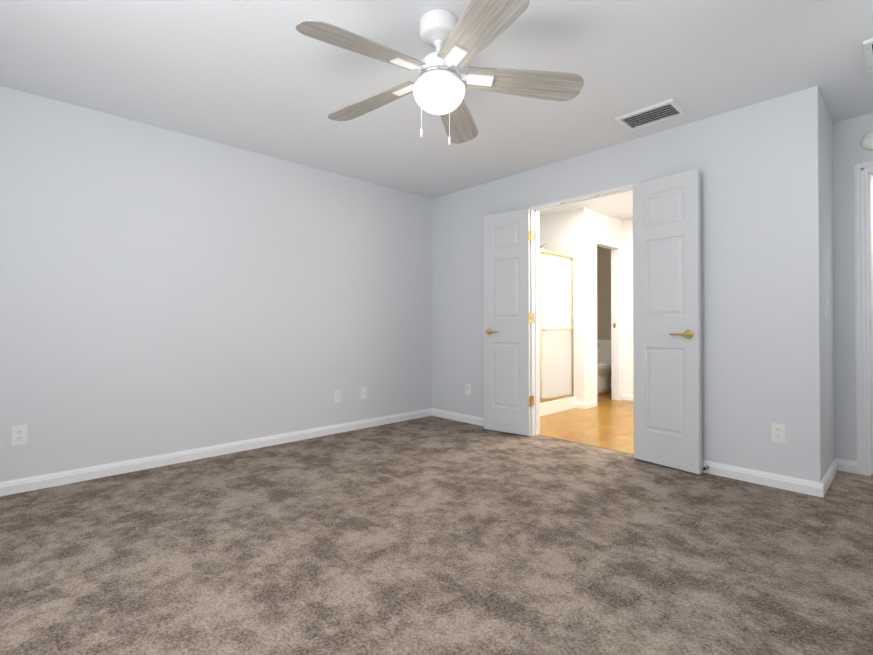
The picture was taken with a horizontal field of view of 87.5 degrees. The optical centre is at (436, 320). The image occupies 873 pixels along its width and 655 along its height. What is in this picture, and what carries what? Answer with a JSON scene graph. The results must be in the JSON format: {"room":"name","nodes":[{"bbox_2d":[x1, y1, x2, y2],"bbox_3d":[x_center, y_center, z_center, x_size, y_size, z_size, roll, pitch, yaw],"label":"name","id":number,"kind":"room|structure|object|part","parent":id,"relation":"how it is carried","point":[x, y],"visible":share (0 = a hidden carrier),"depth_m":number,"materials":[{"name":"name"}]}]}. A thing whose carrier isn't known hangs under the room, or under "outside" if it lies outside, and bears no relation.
{"room":"empty bedroom","nodes":[
{"label":"empty bedroom","id":0,"kind":"room"},
{"bbox_2d":[0,86,431,481],"bbox_3d":[-0.350,-0.162,4.934,7.960,2.440,0.120,1,-1,-44],"label":"wall","id":1,"kind":"structure","parent":0,"point":[164,291],"depth_m":3.39,"materials":[{"name":"paint"}]},
{"bbox_2d":[12,425,26,445],"bbox_3d":[-2.525,0.693,2.763,0.070,0.115,0.007,1,-1,-44],"label":"electrical outlet","id":2,"kind":"object","parent":1,"relation":"attached to","point":[19,435],"visible":1,"depth_m":2.76,"materials":[{"name":"white plastic"}]},
{"bbox_2d":[0,408,431,496],"bbox_3d":[-1.559,1.006,3.677,4.190,0.082,0.014,1,-1,-44],"label":"baseboard","id":3,"kind":"structure","parent":1,"relation":"attached to","point":[21,485],"depth_m":3.37,"materials":[{"name":"white wood"}]},
{"bbox_2d":[334,390,340,402],"bbox_3d":[-0.931,0.707,4.283,0.070,0.115,0.007,1,-1,-44],"label":"electrical outlet","id":4,"kind":"object","parent":1,"relation":"attached to","point":[337,395],"visible":1,"depth_m":4.28,"materials":[{"name":"white plastic"}]},
{"bbox_2d":[360,387,366,398],"bbox_3d":[-0.714,0.709,4.484,0.070,0.115,0.018,1,-1,-44],"label":"outlet plate","id":5,"kind":"object","parent":1,"relation":"attached to","point":[363,392],"visible":1,"depth_m":4.49,"materials":[{"name":"white plastic"}]},
{"bbox_2d":[0,416,872,654],"bbox_3d":[1.412,1.084,3.328,8.370,0.080,5.020,1,-1,-44],"label":"floor carpet","id":6,"kind":"object","parent":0,"point":[431,535],"visible":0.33,"depth_m":2.00,"materials":[{"name":"brown carpet"}]},
{"bbox_2d":[0,0,872,220],"bbox_3d":[1.412,-1.436,3.352,8.370,0.080,5.020,1,-1,-44],"label":"ceiling","id":7,"kind":"structure","parent":0,"point":[265,77],"depth_m":2.56,"materials":[{"name":"paint"}]},
{"bbox_2d":[295,0,583,144],"bbox_3d":[-0.027,-1.103,2.124,1.283,0.610,1.316,1,-1,-44],"label":"ceiling fan","id":8,"kind":"object","parent":7,"relation":"hanging from","point":[438,87],"visible":1,"depth_m":2.07,"materials":[{"name":"wood"},{"name":"painted metal"},{"name":"glass"}]},
{"bbox_3d":[0.012,-1.038,2.143,0.244,0.114,0.244,0,-1,-44],"label":"globe","id":9,"kind":"part","parent":8,"relation":"part of"},
{"bbox_2d":[615,98,686,130],"bbox_3d":[1.450,-1.389,3.094,0.260,0.018,0.375,1,-1,-44],"label":"ceiling vent","id":10,"kind":"object","parent":7,"relation":"in","point":[655,113],"visible":0.98,"depth_m":3.08,"materials":[{"name":"white metal"}]},
{"bbox_2d":[863,38,872,72],"bbox_3d":[2.496,-1.398,2.201,0.380,0.016,0.620,1,-1,-44],"label":"ceiling vent","id":11,"kind":"object","parent":7,"relation":"in","point":[868,47],"visible":1,"depth_m":2.37,"materials":[{"name":"white"}]},
{"bbox_2d":[539,207,595,401],"bbox_3d":[1.543,-0.152,5.966,0.285,2.440,1.000,1,-1,-44],"label":"wall","id":12,"kind":"structure","parent":0,"point":[577,227],"depth_m":5.58,"materials":[{"name":"paint"}]},
{"bbox_2d":[538,392,633,454],"bbox_3d":[2.427,1.064,5.209,3.545,0.013,3.300,1,-1,-44],"label":"floor","id":13,"kind":"structure","parent":0,"point":[606,422],"depth_m":4.59,"materials":[{"name":"brown wood"}]},
{"bbox_2d":[540,243,575,415],"bbox_3d":[1.036,0.030,5.544,1.029,2.069,0.908,1,-1,-44],"label":"shower enclosure","id":14,"kind":"object","parent":13,"relation":"on","point":[557,361],"visible":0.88,"depth_m":5.49,"materials":[{"name":"glass"}]},
{"bbox_2d":[597,339,610,392],"bbox_3d":[2.542,0.681,6.953,0.653,0.785,0.456,1,-1,-44],"label":"toilet","id":15,"kind":"object","parent":13,"relation":"on","point":[603,364],"visible":0.52,"depth_m":6.86,"materials":[{"name":"white ceramic"}]},
{"bbox_2d":[597,246,610,383],"bbox_3d":[2.873,-0.141,7.234,0.120,2.440,1.000,1,-1,-44],"label":"wall","id":16,"kind":"structure","parent":0,"point":[603,293],"depth_m":7.34,"materials":[{"name":"paint"}]},
{"bbox_2d":[595,211,621,245],"bbox_3d":[2.592,-0.149,6.345,1.755,2.440,0.100,1,-1,-44],"label":"wall","id":17,"kind":"structure","parent":0,"point":[608,228],"depth_m":5.96,"materials":[{"name":"paint"}]},
{"bbox_2d":[594,237,621,406],"bbox_3d":[2.196,0.012,5.957,0.752,2.111,0.116,1,-1,-44],"label":"door frame","id":18,"kind":"structure","parent":17,"relation":"attached to","point":[616,318],"depth_m":6.15,"materials":[{"name":"white wood"}]},
{"bbox_2d":[432,86,822,482],"bbox_3d":[1.155,-0.171,3.965,0.120,2.440,3.360,1,-1,-44],"label":"wall","id":19,"kind":"structure","parent":0,"point":[758,165],"depth_m":3.02,"materials":[{"name":"paint"}]},
{"bbox_2d":[432,408,483,425],"bbox_3d":[0.411,1.015,4.637,0.014,0.082,1.285,1,-1,-44],"label":"baseboard","id":20,"kind":"structure","parent":19,"relation":"attached to","point":[455,416],"depth_m":4.81,"materials":[{"name":"white wood"}]},
{"bbox_2d":[465,384,470,394],"bbox_3d":[0.325,0.712,4.735,0.007,0.115,0.070,1,-1,-44],"label":"electrical outlet","id":21,"kind":"object","parent":19,"relation":"attached to","point":[467,389],"visible":1,"depth_m":4.73,"materials":[{"name":"white plastic"}]},
{"bbox_2d":[484,209,531,435],"bbox_3d":[0.662,0.010,4.283,0.482,2.060,0.140,0,-1,37],"label":"door","id":22,"kind":"structure","parent":19,"relation":"in","point":[507,322],"depth_m":4.26,"materials":[{"name":"painted wood"},{"name":"brass"}]},
{"bbox_2d":[532,231,533,405],"bbox_3d":[1.210,-0.027,3.838,0.034,1.600,0.948,1,-1,-44],"label":"jamb hinge leaves","id":23,"kind":"object","parent":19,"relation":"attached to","point":[532,318],"visible":0.44,"depth_m":4.18,"materials":[{"name":"gold metal"}]},
{"bbox_2d":[530,183,637,435],"bbox_3d":[1.244,-0.001,3.870,0.128,2.098,0.988,1,-1,-44],"label":"door frame","id":24,"kind":"structure","parent":19,"relation":"attached to","point":[535,325],"depth_m":4.19,"materials":[{"name":"white wood"}]},
{"bbox_2d":[633,168,701,473],"bbox_3d":[1.635,0.001,3.273,0.140,2.060,0.482,0,-1,-36],"label":"door","id":25,"kind":"structure","parent":19,"relation":"in","point":[667,324],"depth_m":3.23,"materials":[{"name":"painted wood"},{"name":"brass"}]},
{"bbox_2d":[702,460,827,497],"bbox_3d":[1.906,1.000,3.070,0.014,0.082,1.071,1,-1,-44],"label":"baseboard","id":26,"kind":"structure","parent":19,"relation":"attached to","point":[798,485],"depth_m":2.87,"materials":[{"name":"white wood"}]},
{"bbox_2d":[771,423,784,442],"bbox_3d":[2.130,0.699,2.843,0.007,0.115,0.070,1,-1,-44],"label":"electrical outlet","id":27,"kind":"object","parent":19,"relation":"attached to","point":[777,432],"visible":1,"depth_m":2.84,"materials":[{"name":"white plastic"}]},
{"bbox_2d":[622,219,632,394],"bbox_3d":[3.340,-0.157,5.441,0.120,2.440,2.240,1,-1,-44],"label":"wall","id":28,"kind":"structure","parent":0,"point":[627,306],"depth_m":6.15,"materials":[{"name":"paint"}]},
{"bbox_2d":[622,394,633,400],"bbox_3d":[3.282,1.021,5.375,0.040,0.082,2.240,1,-1,-44],"label":"baseboard","id":29,"kind":"structure","parent":28,"relation":"attached to","point":[629,397],"depth_m":6.13,"materials":[{"name":"white wood"}]},
{"bbox_2d":[820,93,834,477],"bbox_3d":[3.257,-0.173,3.732,2.600,2.440,0.120,1,-1,-44],"label":"wall","id":30,"kind":"structure","parent":0,"point":[827,290],"depth_m":2.98,"materials":[{"name":"paint"}]},
{"bbox_2d":[824,297,827,315],"bbox_3d":[2.463,-0.091,2.882,0.070,0.115,0.012,1,-1,-44],"label":"light switch","id":31,"kind":"object","parent":30,"relation":"attached to","point":[825,306],"visible":0.96,"depth_m":2.86,"materials":[{"name":"white plastic"}]},
{"bbox_2d":[822,458,843,487],"bbox_3d":[2.546,0.999,2.938,0.710,0.082,0.030,1,-1,-44],"label":"baseboard","id":32,"kind":"structure","parent":30,"relation":"attached to","point":[838,464],"depth_m":3.05,"materials":[{"name":"white wood"}]},
{"bbox_2d":[832,113,872,460],"bbox_3d":[3.312,-0.182,2.747,0.120,2.440,1.380,1,-1,-44],"label":"wall","id":33,"kind":"structure","parent":0,"point":[849,151],"depth_m":3.16,"materials":[{"name":"paint"}]},
{"bbox_2d":[854,161,872,475],"bbox_3d":[3.234,-0.019,2.817,0.138,2.115,0.950,1,-1,-44],"label":"door frame","id":34,"kind":"structure","parent":33,"relation":"attached to","point":[863,172],"depth_m":3.09,"materials":[{"name":"white wood"}]},
{"bbox_2d":[861,130,872,150],"bbox_3d":[2.926,-1.214,3.045,0.040,0.140,0.140,1,-1,-44],"label":"smoke detector","id":35,"kind":"object","parent":33,"relation":"attached to","point":[867,141],"visible":1,"depth_m":3.06,"materials":[{"name":"white plastic"}]},
{"bbox_3d":[3.992,-0.176,3.396,0.120,2.440,1.380,1,-1,-44],"label":"wall","id":36,"kind":"structure","parent":0,"visible":0},
{"bbox_2d":[871,190,872,357],"bbox_3d":[3.892,-0.016,3.400,0.016,2.120,0.945,1,-1,-44],"label":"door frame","id":37,"kind":"structure","parent":36,"relation":"attached to","point":[872,260],"depth_m":3.73,"materials":[{"name":"white wood"}]}
]}

